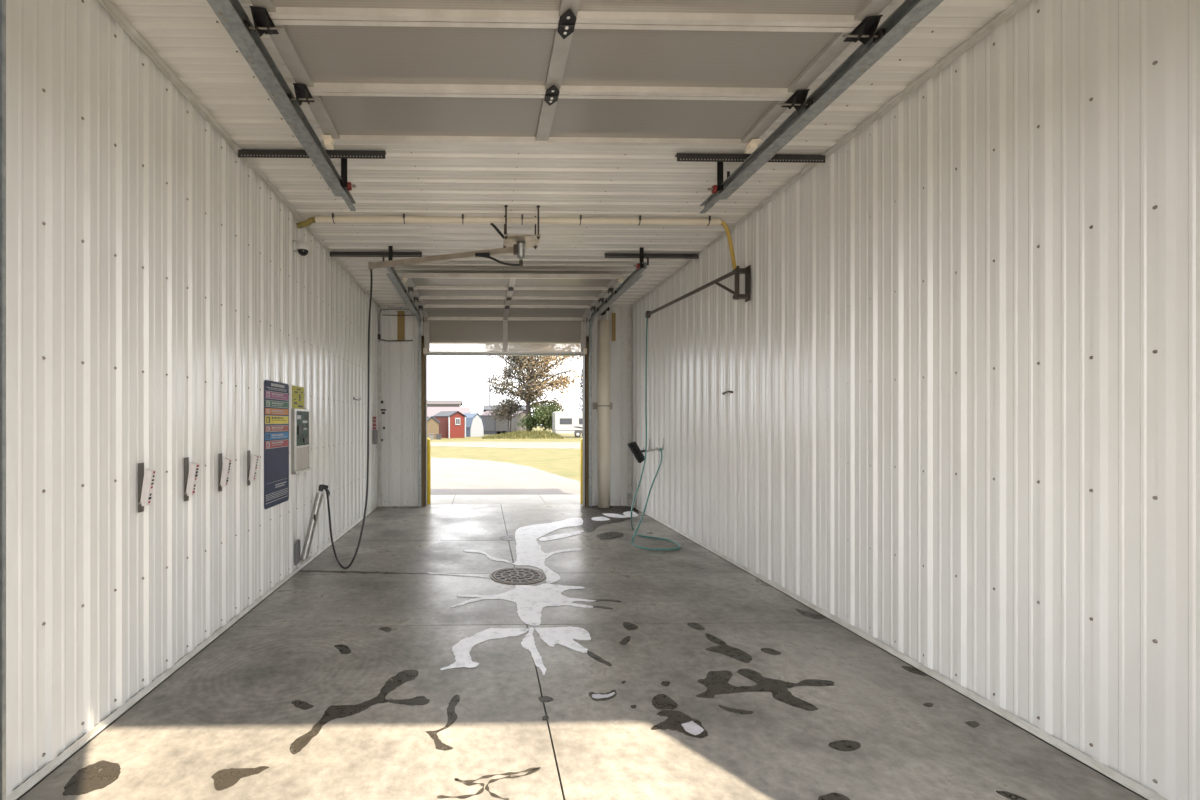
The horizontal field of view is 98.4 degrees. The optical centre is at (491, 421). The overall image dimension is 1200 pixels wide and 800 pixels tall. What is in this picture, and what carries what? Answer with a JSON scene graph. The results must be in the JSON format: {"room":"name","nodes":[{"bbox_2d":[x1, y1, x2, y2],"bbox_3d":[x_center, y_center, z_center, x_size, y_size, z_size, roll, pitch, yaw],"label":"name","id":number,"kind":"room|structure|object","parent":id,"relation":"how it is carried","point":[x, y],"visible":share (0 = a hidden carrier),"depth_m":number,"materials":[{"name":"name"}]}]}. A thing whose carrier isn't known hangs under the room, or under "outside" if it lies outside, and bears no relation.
{"room":"car wash bay","nodes":[
{"label":"car wash bay","id":0,"kind":"room"},
{"bbox_2d":[6,0,377,795],"bbox_3d":[-2.204,-0.375,5.422,0.182,4.010,9.080,0,0,-1],"label":"wall","id":1,"kind":"structure","parent":0,"point":[156,283],"depth_m":2.96,"materials":[{"name":"metal"}]},
{"bbox_2d":[138,463,155,512],"bbox_3d":[-2.031,0.386,2.996,0.082,0.289,0.052,0,0,-1],"label":"clip","id":2,"kind":"object","parent":1,"relation":"attached to","point":[146,479],"visible":1,"depth_m":2.98,"materials":[{"name":"white plastic"}]},
{"bbox_2d":[184,457,198,501],"bbox_3d":[-2.039,0.389,3.455,0.082,0.296,0.052,0,0,-1],"label":"clip","id":3,"kind":"object","parent":1,"relation":"attached to","point":[190,472],"visible":1,"depth_m":3.44,"materials":[{"name":"white plastic"}]},
{"bbox_2d":[6,505,377,799],"bbox_3d":[-2.116,1.607,5.414,0.036,0.045,8.800,0,0,-1],"label":"baseboard","id":4,"kind":"structure","parent":1,"relation":"attached to","point":[20,791],"depth_m":2.97,"materials":[{"name":"metal"}]},
{"bbox_2d":[219,453,231,491],"bbox_3d":[-2.047,0.388,3.901,0.081,0.292,0.052,0,0,-1],"label":"clip","id":5,"kind":"object","parent":1,"relation":"attached to","point":[224,471],"visible":1,"depth_m":3.88,"materials":[{"name":"white plastic"}]},
{"bbox_2d":[97,0,379,306],"bbox_3d":[-2.094,-2.221,5.414,0.038,0.032,8.800,0,0,-1],"label":"trim","id":6,"kind":"structure","parent":1,"relation":"attached to","point":[108,5],"depth_m":3.58,"materials":[{"name":"metal"}]},
{"bbox_2d":[247,450,258,485],"bbox_3d":[-2.055,0.396,4.375,0.082,0.301,0.052,0,0,-1],"label":"clip","id":7,"kind":"object","parent":1,"relation":"attached to","point":[251,469],"visible":1,"depth_m":4.36,"materials":[{"name":"white plastic"}]},
{"bbox_2d":[264,380,288,508],"bbox_3d":[-2.103,0.210,4.976,0.007,1.202,0.591,0,0,-1],"label":"menu sign","id":8,"kind":"object","parent":1,"relation":"attached to","point":[276,394],"visible":1,"depth_m":4.95,"materials":[{"name":"plastic"}]},
{"bbox_2d":[295,539,299,565],"bbox_3d":[-2.112,1.408,5.523,0.008,0.264,0.149,0,0,-1],"label":"cover plate","id":9,"kind":"object","parent":1,"relation":"attached to","point":[297,544],"visible":0.97,"depth_m":5.51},
{"bbox_2d":[292,385,303,408],"bbox_3d":[-2.113,-0.266,5.545,0.007,0.244,0.346,0,0,-1],"label":"notice","id":10,"kind":"object","parent":1,"relation":"attached to","point":[297,392],"visible":0.98,"depth_m":5.51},
{"bbox_2d":[291,408,310,474],"bbox_3d":[-2.092,0.205,5.587,0.050,0.695,0.479,0,0,-1],"label":"control box","id":11,"kind":"object","parent":1,"relation":"attached to","point":[300,418],"visible":1,"depth_m":5.53,"materials":[{"name":"metal"}]},
{"bbox_2d":[292,240,309,255],"bbox_3d":[-2.032,-1.853,5.419,0.165,0.163,0.130,0,0,-1],"label":"security camera","id":12,"kind":"object","parent":1,"relation":"attached to","point":[302,248],"visible":1,"depth_m":5.38,"materials":[{"name":"white plastic"}]},
{"bbox_2d":[298,492,322,562],"bbox_3d":[-2.016,1.168,5.668,0.215,0.743,0.265,0,0,-1],"label":"holder","id":13,"kind":"object","parent":1,"relation":"attached to","point":[305,557],"visible":1,"depth_m":5.66,"materials":[{"name":"silver metal"}]},
{"bbox_2d":[372,430,382,504],"bbox_3d":[-2.138,0.863,9.500,0.079,1.435,0.484,0,0,3],"label":"switch box","id":14,"kind":"object","parent":1,"relation":"attached to","point":[374,432],"visible":1,"depth_m":9.39,"materials":[{"name":"metal"}]},
{"bbox_2d":[381,306,631,505],"bbox_3d":[0.254,-0.315,9.920,4.935,3.890,0.172,0,0,-1],"label":"wall","id":15,"kind":"structure","parent":0,"point":[399,359],"depth_m":9.83,"materials":[{"name":"metal"}]},
{"bbox_2d":[378,306,380,506],"bbox_3d":[-2.161,-0.300,9.778,0.056,3.860,0.028,0,0,-1],"label":"trim","id":16,"kind":"structure","parent":15,"relation":"attached to","point":[379,307],"depth_m":9.77,"materials":[{"name":"metal"}]},
{"bbox_2d":[397,311,404,339],"bbox_3d":[-1.751,-1.849,9.786,0.134,0.578,0.022,0,0,-1],"label":"strip","id":17,"kind":"object","parent":15,"relation":"attached to","point":[400,319],"visible":1,"depth_m":9.77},
{"bbox_2d":[421,337,426,506],"bbox_3d":[-1.338,-0.005,9.891,0.130,3.270,0.215,0,0,-1],"label":"trim","id":18,"kind":"structure","parent":15,"relation":"attached to","point":[423,357],"depth_m":9.78,"materials":[{"name":"metal"}]},
{"bbox_2d":[421,336,588,342],"bbox_3d":[0.264,-1.601,9.832,3.330,0.119,0.041,0,0,-1],"label":"trim","id":19,"kind":"structure","parent":15,"relation":"attached to","point":[492,339],"depth_m":9.81,"materials":[{"name":"metal"}]},
{"bbox_2d":[583,337,588,505],"bbox_3d":[1.862,-0.005,9.947,0.130,3.270,0.215,0,0,-1],"label":"trim","id":20,"kind":"structure","parent":15,"relation":"attached to","point":[586,357],"depth_m":9.84,"materials":[{"name":"metal"}]},
{"bbox_2d":[612,313,615,340],"bbox_3d":[2.364,-1.844,9.858,0.070,0.543,0.022,0,0,-1],"label":"strip","id":21,"kind":"object","parent":15,"relation":"attached to","point":[613,314],"visible":1,"depth_m":9.85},
{"bbox_2d":[628,307,630,505],"bbox_3d":[2.673,-0.300,9.862,0.056,3.860,0.028,0,0,-1],"label":"trim","id":22,"kind":"structure","parent":15,"relation":"attached to","point":[629,308],"depth_m":9.85,"materials":[{"name":"metal"}]},
{"bbox_2d":[110,0,1016,306],"bbox_3d":[0.332,-2.309,5.467,4.935,0.142,9.080,0,0,-1],"label":"ceiling","id":23,"kind":"structure","parent":0,"point":[412,179],"depth_m":4.66,"materials":[{"name":"metal"}]},
{"bbox_2d":[238,149,385,158],"bbox_3d":[-1.482,-2.205,4.204,1.204,0.066,0.053,0,0,-1],"label":"hanger","id":24,"kind":"object","parent":23,"relation":"attached to","point":[244,153],"visible":0.88,"depth_m":4.18,"materials":[{"name":"metal"}]},
{"bbox_2d":[341,158,356,190],"bbox_3d":[-1.254,-2.098,4.301,0.207,0.264,0.094,0,0,-1],"label":"strap","id":25,"kind":"object","parent":23,"relation":"hanging from","point":[345,185],"visible":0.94,"depth_m":4.28,"materials":[{"name":"black metal"}]},
{"bbox_2d":[330,251,421,256],"bbox_3d":[-1.525,-2.205,6.703,1.204,0.066,0.053,0,0,-1],"label":"hanger","id":26,"kind":"object","parent":23,"relation":"attached to","point":[332,254],"visible":0.91,"depth_m":6.68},
{"bbox_2d":[383,246,392,260],"bbox_3d":[-1.292,-2.098,6.451,0.207,0.264,0.094,0,0,-1],"label":"strap","id":27,"kind":"object","parent":23,"relation":"hanging from","point":[390,248],"visible":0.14,"depth_m":6.43,"materials":[{"name":"black metal"}]},
{"bbox_2d":[368,205,540,269],"bbox_3d":[-0.478,-1.964,5.581,2.059,0.591,0.433,0,0,12],"label":"boom","id":28,"kind":"object","parent":23,"relation":"attached to","point":[513,244],"visible":0.94,"depth_m":5.50,"materials":[{"name":"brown metal"}]},
{"bbox_2d":[324,269,372,568],"bbox_3d":[-1.612,-0.087,5.744,0.561,3.422,0.317,0,0,-23],"label":"hose","id":29,"kind":"object","parent":28,"relation":"hanging from","point":[370,301],"visible":1,"depth_m":5.95,"materials":[{"name":"black rubber"}]},
{"bbox_2d":[315,213,721,225],"bbox_3d":[0.300,-2.200,5.532,4.404,0.101,0.091,0,0,-1],"label":"ceiling pipe","id":30,"kind":"object","parent":23,"relation":"attached to","point":[404,219],"visible":1,"depth_m":5.51,"materials":[{"name":"beige plastic"}]},
{"bbox_2d":[296,217,315,228],"bbox_3d":[-1.990,-2.154,5.488,0.230,0.137,0.063,0,0,-5],"label":"conduit elbow","id":31,"kind":"object","parent":30,"relation":"attached to","point":[309,221],"visible":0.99,"depth_m":5.46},
{"bbox_2d":[721,221,735,268],"bbox_3d":[2.580,-1.935,5.569,0.208,0.556,0.172,0,0,-1],"label":"supply hose","id":32,"kind":"object","parent":30,"relation":"hanging from","point":[723,223],"visible":1,"depth_m":5.58,"materials":[{"name":"yellow rubber"}]},
{"bbox_2d":[633,247,648,268],"bbox_3d":[1.921,-2.098,6.507,0.207,0.264,0.094,0,0,-1],"label":"strap","id":33,"kind":"object","parent":23,"relation":"hanging from","point":[640,265],"visible":1,"depth_m":6.49,"materials":[{"name":"black metal"}]},
{"bbox_2d":[604,253,698,258],"bbox_3d":[2.123,-2.205,6.767,1.249,0.066,0.053,0,0,-1],"label":"hanger","id":34,"kind":"object","parent":23,"relation":"attached to","point":[607,255],"visible":0.91,"depth_m":6.74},
{"bbox_2d":[707,162,729,193],"bbox_3d":[1.958,-2.098,4.357,0.207,0.264,0.094,0,0,-1],"label":"strap","id":35,"kind":"object","parent":23,"relation":"hanging from","point":[718,188],"visible":0.95,"depth_m":4.34,"materials":[{"name":"black metal"}]},
{"bbox_2d":[675,153,824,162],"bbox_3d":[2.166,-2.205,4.267,1.249,0.066,0.053,0,0,-1],"label":"hanger","id":36,"kind":"object","parent":23,"relation":"attached to","point":[683,157],"visible":0.84,"depth_m":4.24,"materials":[{"name":"metal"}]},
{"bbox_2d":[700,0,943,213],"bbox_3d":[2.031,-0.215,2.997,0.105,3.650,3.527,0,0,-1],"label":"door track","id":37,"kind":"object","parent":23,"relation":"attached to","point":[910,13],"visible":1,"depth_m":2.99,"materials":[{"name":"metal"}]},
{"bbox_2d":[19,504,1144,799],"bbox_3d":[0.332,1.710,5.477,4.975,0.160,9.130,0,0,-1],"label":"floor","id":38,"kind":"structure","parent":0,"point":[229,707],"depth_m":2.97,"materials":[{"name":"concrete"}]},
{"bbox_2d":[61,761,122,795],"bbox_3d":[-1.826,1.629,2.338,0.216,0.002,0.226,0,0,-30],"label":"wet patch","id":39,"kind":"object","parent":38,"relation":"on","point":[83,781],"visible":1,"depth_m":2.32,"materials":[{"name":"liquid"}]},
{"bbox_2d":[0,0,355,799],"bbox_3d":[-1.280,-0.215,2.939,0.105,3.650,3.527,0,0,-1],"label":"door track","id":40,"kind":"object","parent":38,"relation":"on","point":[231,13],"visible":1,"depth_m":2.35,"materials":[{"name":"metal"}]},
{"bbox_2d":[243,0,891,152],"bbox_3d":[0.385,-1.821,2.441,3.254,0.553,2.589,0,0,-1],"label":"door","id":41,"kind":"structure","parent":40,"relation":"attached to","point":[578,72],"depth_m":2.91,"materials":[{"name":"metal"}]},
{"bbox_2d":[210,767,264,789],"bbox_3d":[-1.175,1.629,2.323,0.230,0.002,0.141,0,0,-1],"label":"wet patch","id":42,"kind":"object","parent":38,"relation":"on","point":[237,774],"visible":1,"depth_m":2.34,"materials":[{"name":"liquid"}]},
{"bbox_2d":[290,700,310,708],"bbox_3d":[-1.103,1.629,2.933,0.136,0.002,0.069,0,0,17],"label":"wet patch","id":43,"kind":"object","parent":38,"relation":"on","point":[304,704],"visible":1,"depth_m":2.93,"materials":[{"name":"liquid"}]},
{"bbox_2d":[335,644,350,652],"bbox_3d":[-1.070,1.629,3.646,0.091,0.002,0.199,0,0,-36],"label":"wet patch","id":44,"kind":"object","parent":38,"relation":"on","point":[343,649],"visible":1,"depth_m":3.63,"materials":[{"name":"liquid"}]},
{"bbox_2d":[290,670,429,752],"bbox_3d":[-0.753,1.629,2.924,0.881,0.002,0.432,0,0,-36],"label":"wet patch","id":45,"kind":"object","parent":38,"relation":"on","point":[332,712],"visible":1,"depth_m":2.92,"materials":[{"name":"liquid"}]},
{"bbox_2d":[299,570,420,573],"bbox_3d":[-1.421,1.629,5.494,1.418,0.001,0.093,0,0,5],"label":"dirt line","id":46,"kind":"object","parent":38,"relation":"on","point":[300,570],"visible":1,"depth_m":5.50,"materials":[{"name":"soil"}]},
{"bbox_2d":[386,267,420,506],"bbox_3d":[-1.369,-0.215,8.052,0.105,3.650,3.307,0,0,-1],"label":"door track","id":47,"kind":"object","parent":38,"relation":"on","point":[394,278],"visible":0.99,"depth_m":9.63,"materials":[{"name":"metal"}]},
{"bbox_2d":[427,695,460,750],"bbox_3d":[-0.262,1.629,2.772,0.162,0.002,0.518,0,0,-1],"label":"wet patch","id":48,"kind":"object","parent":38,"relation":"on","point":[451,715],"visible":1,"depth_m":2.73,"materials":[{"name":"liquid"}]},
{"bbox_2d":[428,573,489,577],"bbox_3d":[-0.345,1.626,5.404,0.709,0.003,0.061,0,0,13],"label":"puddle","id":49,"kind":"object","parent":38,"relation":"on","point":[428,573],"visible":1,"depth_m":5.41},
{"bbox_2d":[439,627,529,669],"bbox_3d":[-0.082,1.626,3.709,0.327,0.003,0.890,0,0,34],"label":"puddle","id":50,"kind":"object","parent":38,"relation":"on","point":[462,649],"visible":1,"depth_m":3.74,"materials":[{"name":"liquid"}]},
{"bbox_2d":[438,767,539,799],"bbox_3d":[-0.003,1.628,2.288,0.466,0.001,0.212,0,0,-1],"label":"wet patch","id":51,"kind":"object","parent":38,"relation":"on","point":[533,769],"visible":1,"depth_m":2.30,"materials":[{"name":"liquid"}]},
{"bbox_2d":[490,567,545,584],"bbox_3d":[0.271,1.626,5.377,0.594,0.008,0.594,0,0,-1],"label":"floor drain","id":52,"kind":"object","parent":38,"relation":"on","point":[514,575],"visible":1,"depth_m":5.35,"materials":[{"name":"metal"}]},
{"bbox_2d":[450,583,595,625],"bbox_3d":[0.292,1.626,4.585,1.322,0.003,1.059,0,0,-1],"label":"puddle","id":53,"kind":"object","parent":38,"relation":"on","point":[529,600],"visible":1,"depth_m":4.68,"materials":[{"name":"liquid"}]},
{"bbox_2d":[463,517,582,582],"bbox_3d":[0.594,1.626,7.039,1.423,0.003,3.621,0,0,20],"label":"puddle","id":54,"kind":"object","parent":38,"relation":"on","point":[529,552],"visible":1,"depth_m":6.53,"materials":[{"name":"liquid"}]},
{"bbox_2d":[521,628,543,674],"bbox_3d":[0.277,1.626,3.637,0.128,0.003,0.753,0,0,-1],"label":"puddle","id":55,"kind":"object","parent":38,"relation":"on","point":[528,642],"visible":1,"depth_m":3.66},
{"bbox_2d":[539,530,583,540],"bbox_3d":[1.023,1.626,7.287,0.983,0.003,0.211,0,0,-44],"label":"puddle","id":56,"kind":"object","parent":38,"relation":"on","point":[557,536],"visible":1,"depth_m":7.21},
{"bbox_2d":[534,626,590,652],"bbox_3d":[0.541,1.626,3.810,0.412,0.003,0.452,0,0,-1],"label":"puddle","id":57,"kind":"object","parent":38,"relation":"on","point":[563,636],"visible":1,"depth_m":3.85,"materials":[{"name":"liquid"}]},
{"bbox_2d":[587,650,612,665],"bbox_3d":[0.729,1.629,3.510,0.062,0.002,0.283,0,0,-29],"label":"wet patch","id":58,"kind":"object","parent":38,"relation":"on","point":[590,653],"visible":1,"depth_m":3.50,"materials":[{"name":"liquid"}]},
{"bbox_2d":[593,320,611,507],"bbox_3d":[2.147,-0.152,9.738,0.370,3.564,0.249,0,0,-1],"label":"pipe","id":59,"kind":"object","parent":38,"relation":"on","point":[604,405],"visible":1,"depth_m":9.64,"materials":[{"name":"beige plastic"}]},
{"bbox_2d":[589,690,615,699],"bbox_3d":[0.662,1.629,3.028,0.160,0.002,0.106,0,0,-1],"label":"wet patch","id":60,"kind":"object","parent":38,"relation":"on","point":[591,693],"visible":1,"depth_m":3.01,"materials":[{"name":"liquid"}]},
{"bbox_2d":[581,505,637,532],"bbox_3d":[1.953,1.629,8.672,1.040,0.002,2.568,0,0,16],"label":"wet patch","id":61,"kind":"object","parent":38,"relation":"on","point":[588,512],"visible":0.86,"depth_m":8.85,"materials":[{"name":"liquid"}]},
{"bbox_2d":[603,513,626,517],"bbox_3d":[2.134,1.626,8.827,0.295,0.002,0.467,0,0,-21],"label":"puddle","id":62,"kind":"object","parent":61,"relation":"on","point":[605,514],"depth_m":8.83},
{"bbox_2d":[596,532,623,538],"bbox_3d":[1.686,1.629,7.288,0.564,0.002,0.334,0,0,-43],"label":"wet patch","id":63,"kind":"object","parent":38,"relation":"on","point":[610,535],"visible":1,"depth_m":7.29,"materials":[{"name":"liquid"}]},
{"bbox_2d":[589,262,646,505],"bbox_3d":[1.942,-0.215,8.110,0.105,3.650,3.307,0,0,-1],"label":"door track","id":64,"kind":"object","parent":38,"relation":"on","point":[635,276],"visible":0.99,"depth_m":9.65,"materials":[{"name":"metal"}]},
{"bbox_2d":[402,273,623,355],"bbox_3d":[0.280,-1.689,8.481,3.244,0.817,2.651,0,0,-1],"label":"door","id":65,"kind":"structure","parent":64,"relation":"attached to","point":[505,297],"depth_m":8.38,"materials":[{"name":"metal"}]},
{"bbox_2d":[622,622,637,629],"bbox_3d":[1.105,1.629,4.056,0.115,0.002,0.166,0,0,-1],"label":"wet patch","id":66,"kind":"object","parent":38,"relation":"on","point":[630,626],"visible":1,"depth_m":4.04,"materials":[{"name":"liquid"}]},
{"bbox_2d":[649,694,678,709],"bbox_3d":[0.992,1.629,2.958,0.164,0.002,0.169,0,0,-1],"label":"wet patch","id":67,"kind":"object","parent":38,"relation":"on","point":[660,699],"visible":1,"depth_m":2.95,"materials":[{"name":"liquid"}]},
{"bbox_2d":[650,709,708,737],"bbox_3d":[1.021,1.629,2.747,0.286,0.002,0.227,0,0,25],"label":"wet patch","id":68,"kind":"object","parent":38,"relation":"on","point":[677,718],"visible":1,"depth_m":2.74,"materials":[{"name":"liquid"}]},
{"bbox_2d":[680,720,701,735],"bbox_3d":[1.062,1.627,2.701,0.103,0.001,0.134,0,0,36],"label":"puddle","id":69,"kind":"object","parent":68,"relation":"on","point":[689,727],"visible":1,"depth_m":2.70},
{"bbox_2d":[687,623,703,629],"bbox_3d":[1.625,1.629,4.045,0.108,0.002,0.145,0,0,-1],"label":"wet patch","id":70,"kind":"object","parent":38,"relation":"on","point":[697,626],"visible":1,"depth_m":4.04,"materials":[{"name":"liquid"}]},
{"bbox_2d":[705,634,727,644],"bbox_3d":[1.672,1.629,3.805,0.091,0.002,0.204,0,0,-17],"label":"wet patch","id":71,"kind":"object","parent":38,"relation":"on","point":[710,637],"visible":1,"depth_m":3.80,"materials":[{"name":"liquid"}]},
{"bbox_2d":[705,645,750,662],"bbox_3d":[1.691,1.629,3.599,0.192,0.002,0.302,0,0,-45],"label":"wet patch","id":72,"kind":"object","parent":38,"relation":"on","point":[735,653],"visible":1,"depth_m":3.59,"materials":[{"name":"liquid"}]},
{"bbox_2d":[720,705,752,714],"bbox_3d":[1.382,1.629,2.867,0.170,0.002,0.053,0,0,19],"label":"wet patch","id":73,"kind":"object","parent":38,"relation":"on","point":[734,710],"visible":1,"depth_m":2.87,"materials":[{"name":"liquid"}]},
{"bbox_2d":[696,669,834,710],"bbox_3d":[1.683,1.629,3.123,0.860,0.002,0.446,0,0,14],"label":"wet patch","id":74,"kind":"object","parent":38,"relation":"on","point":[715,683],"visible":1,"depth_m":3.14,"materials":[{"name":"liquid"}]},
{"bbox_2d":[759,648,782,655],"bbox_3d":[1.980,1.629,3.610,0.104,0.002,0.140,0,0,-36],"label":"wet patch","id":75,"kind":"object","parent":38,"relation":"on","point":[771,651],"visible":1,"depth_m":3.60,"materials":[{"name":"liquid"}]},
{"bbox_2d":[795,609,825,618],"bbox_3d":[2.680,1.629,4.297,0.142,0.002,0.247,0,0,-40],"label":"wet patch","id":76,"kind":"object","parent":38,"relation":"on","point":[805,613],"visible":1,"depth_m":4.28,"materials":[{"name":"liquid"}]},
{"bbox_2d":[816,792,849,799],"bbox_3d":[1.468,1.629,2.186,0.156,0.002,0.083,0,0,-17],"label":"wet patch","id":77,"kind":"object","parent":38,"relation":"on","point":[827,796],"visible":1,"depth_m":2.20,"materials":[{"name":"liquid"}]},
{"bbox_2d":[828,740,861,751],"bbox_3d":[1.781,1.629,2.557,0.177,0.002,0.091,0,0,-1],"label":"wet patch","id":78,"kind":"object","parent":38,"relation":"on","point":[843,745],"visible":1,"depth_m":2.56,"materials":[{"name":"liquid"}]},
{"bbox_2d":[902,666,926,675],"bbox_3d":[2.769,1.629,3.323,0.089,0.002,0.138,0,0,-1],"label":"wet patch","id":79,"kind":"object","parent":38,"relation":"on","point":[910,669],"visible":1,"depth_m":3.33,"materials":[{"name":"liquid"}]},
{"bbox_2d":[996,790,1026,799],"bbox_3d":[2.258,1.629,2.210,0.098,0.002,0.059,0,0,44],"label":"wet patch","id":80,"kind":"object","parent":38,"relation":"on","point":[1007,795],"visible":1,"depth_m":2.21,"materials":[{"name":"liquid"}]},
{"bbox_2d":[627,441,658,462],"bbox_3d":[2.414,0.482,8.068,0.502,0.347,0.148,0,0,-1],"label":"brush","id":81,"kind":"object","parent":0,"point":[633,446],"visible":0.98,"depth_m":8.02,"materials":[{"name":"black plastic"}]},
{"bbox_2d":[632,0,1199,799],"bbox_3d":[2.869,-0.375,5.511,0.182,4.010,9.080,0,0,-1],"label":"wall","id":82,"kind":"structure","parent":0,"point":[959,424],"depth_m":2.89,"materials":[{"name":"metal"}]},
{"bbox_2d":[645,265,749,317],"bbox_3d":[2.557,-1.499,6.578,0.159,0.378,2.271,0,0,-8],"label":"boom","id":83,"kind":"object","parent":82,"relation":"attached to","point":[737,270],"visible":1,"depth_m":5.57,"materials":[{"name":"brown metal"}]},
{"bbox_2d":[631,318,680,549],"bbox_3d":[2.328,0.038,7.283,0.631,3.235,1.888,0,0,17],"label":"hose","id":84,"kind":"object","parent":83,"relation":"hanging from","point":[635,533],"visible":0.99,"depth_m":7.39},
{"bbox_2d":[629,0,1031,307],"bbox_3d":[2.758,-2.221,5.499,0.038,0.032,8.800,0,0,-1],"label":"trim","id":85,"kind":"structure","parent":82,"relation":"attached to","point":[1015,7],"depth_m":3.60,"materials":[{"name":"metal"}]},
{"bbox_2d":[631,504,1166,799],"bbox_3d":[2.780,1.607,5.499,0.036,0.045,8.800,0,0,-1],"label":"baseboard","id":86,"kind":"structure","parent":82,"relation":"attached to","point":[1145,793],"depth_m":2.99,"materials":[{"name":"metal"}]},
{"label":"outside","id":87,"kind":"structure","parent":0,"visible":0},
{"bbox_2d":[429,495,579,504],"bbox_3d":[0.213,1.682,10.732,9.200,0.096,1.363,0,0,-1],"label":"apron","id":88,"kind":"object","parent":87,"point":[435,499],"visible":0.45,"depth_m":10.71,"materials":[{"name":"concrete"}]},
{"bbox_2d":[427,438,430,504],"bbox_3d":[-1.296,0.973,10.119,0.156,1.321,0.156,0,0,-1],"label":"post","id":89,"kind":"object","parent":88,"relation":"on","point":[428,439],"visible":0.4,"depth_m":10.07,"materials":[{"name":"metal"}]},
{"bbox_2d":[431,494,579,495],"bbox_3d":[0.199,1.667,11.511,9.200,0.045,0.180,0,0,-1],"label":"joint","id":90,"kind":"object","parent":88,"relation":"part of","point":[431,494],"visible":0.12,"depth_m":11.53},
{"bbox_2d":[580,438,582,503],"bbox_3d":[1.851,0.974,10.174,0.156,1.320,0.156,0,0,-1],"label":"post","id":91,"kind":"object","parent":88,"relation":"on","point":[581,440],"visible":0.28,"depth_m":10.13,"materials":[{"name":"metal"}]},
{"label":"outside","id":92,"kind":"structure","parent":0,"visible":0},
{"bbox_2d":[431,458,579,493],"bbox_3d":[-8.057,1.667,17.548,28.500,0.045,12.159,0,0,-1],"label":"driveway","id":93,"kind":"structure","parent":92,"point":[448,475],"depth_m":14.79,"materials":[{"name":"concrete"}]},
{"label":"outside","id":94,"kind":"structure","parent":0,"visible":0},
{"bbox_2d":[431,426,582,481],"bbox_3d":[-1.920,1.755,109.983,320.000,0.190,300.000,0,0,-1],"label":"ground","id":95,"kind":"structure","parent":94,"point":[560,462],"depth_m":25.95,"materials":[{"name":"yellow plant"}]},
{"bbox_2d":[427,416,439,438],"bbox_3d":[-6.088,0.533,51.184,1.624,2.254,2.640,0,0,-9],"label":"garden shed","id":96,"kind":"object","parent":95,"relation":"on","point":[432,423],"visible":0.7,"depth_m":50.03,"materials":[{"name":"beige"}]},
{"bbox_2d":[427,400,462,406],"bbox_3d":[-24.493,-1.690,116.090,35.237,6.701,9.000,0,0,-1],"label":"building","id":97,"kind":"structure","parent":95,"relation":"on","point":[430,403],"depth_m":112.41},
{"bbox_2d":[427,407,469,418],"bbox_3d":[-17.729,-0.476,88.204,27.749,4.272,9.000,0,0,-1],"label":"building","id":98,"kind":"structure","parent":95,"relation":"on","point":[431,411],"depth_m":87.09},
{"bbox_2d":[433,411,466,437],"bbox_3d":[-4.483,0.253,53.615,2.427,2.814,2.840,0,0,-43],"label":"garden shed","id":99,"kind":"object","parent":95,"relation":"on","point":[452,424],"visible":0.93,"depth_m":52.72,"materials":[{"name":"red"}]},
{"bbox_2d":[464,413,484,436],"bbox_3d":[-2.401,0.308,58.420,2.101,2.704,2.440,0,0,-41],"label":"garden shed","id":100,"kind":"object","parent":95,"relation":"on","point":[475,426],"visible":0.81,"depth_m":57.52,"materials":[{"name":"blue"}]},
{"bbox_2d":[480,411,508,433],"bbox_3d":[0.311,0.053,69.967,2.777,3.213,3.240,0,0,-43],"label":"garden shed","id":101,"kind":"object","parent":95,"relation":"on","point":[491,427],"visible":0.57,"depth_m":68.97,"materials":[{"name":"grey"}]},
{"bbox_2d":[483,405,525,412],"bbox_3d":[2.781,-0.946,106.065,9.264,5.212,12.000,0,0,-1],"label":"barn","id":102,"kind":"object","parent":95,"relation":"on","point":[484,406],"visible":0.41,"depth_m":101.28,"materials":[{"name":"metal"}]},
{"bbox_2d":[431,442,579,448],"bbox_3d":[0.608,1.652,37.127,33.321,0.012,10.173,0,0,7],"label":"gravel track","id":103,"kind":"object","parent":95,"relation":"on","point":[530,445],"visible":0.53,"depth_m":37.17,"materials":[{"name":"gravel"}]},
{"bbox_2d":[485,396,525,432],"bbox_3d":[2.143,-1.026,64.523,4.808,5.432,5.568,0,0,39],"label":"tree","id":104,"kind":"object","parent":95,"relation":"on","point":[505,409],"visible":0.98,"depth_m":63.95,"materials":[{"name":"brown plant"}]},
{"bbox_2d":[507,411,525,431],"bbox_3d":[3.845,0.030,73.945,2.678,3.260,3.240,0,0,-26],"label":"garden shed","id":105,"kind":"object","parent":95,"relation":"on","point":[514,426],"visible":0.28,"depth_m":72.49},
{"bbox_2d":[482,429,563,438],"bbox_3d":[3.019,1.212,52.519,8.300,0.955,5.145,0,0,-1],"label":"grass","id":106,"kind":"structure","parent":95,"relation":"on","point":[533,434],"depth_m":51.28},
{"bbox_2d":[477,344,582,431],"bbox_3d":[5.651,-6.638,62.565,14.776,16.677,14.287,0,0,-44],"label":"oak tree","id":107,"kind":"object","parent":95,"relation":"on","point":[525,391],"visible":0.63,"depth_m":60.95,"materials":[{"name":"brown plant"}]},
{"bbox_2d":[516,398,564,431],"bbox_3d":[6.031,-0.714,60.530,6.049,4.797,6.088,0,0,-7],"label":"bush","id":108,"kind":"object","parent":95,"relation":"on","point":[541,417],"visible":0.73,"depth_m":59.87,"materials":[{"name":"green plant"}]},
{"bbox_2d":[552,409,582,437],"bbox_3d":[9.788,0.110,55.309,7.501,3.100,2.340,0,0,-1],"label":"camper","id":109,"kind":"object","parent":95,"relation":"on","point":[562,421],"visible":0.51,"depth_m":54.15,"materials":[{"name":"grey"}]},
{"bbox_2d":[574,368,582,410],"bbox_3d":[23.373,-6.105,130.483,7.326,15.530,7.496,0,0,-1],"label":"conifer","id":110,"kind":"object","parent":95,"relation":"on","point":[581,379],"visible":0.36,"depth_m":130.24,"materials":[{"name":"green plant"}]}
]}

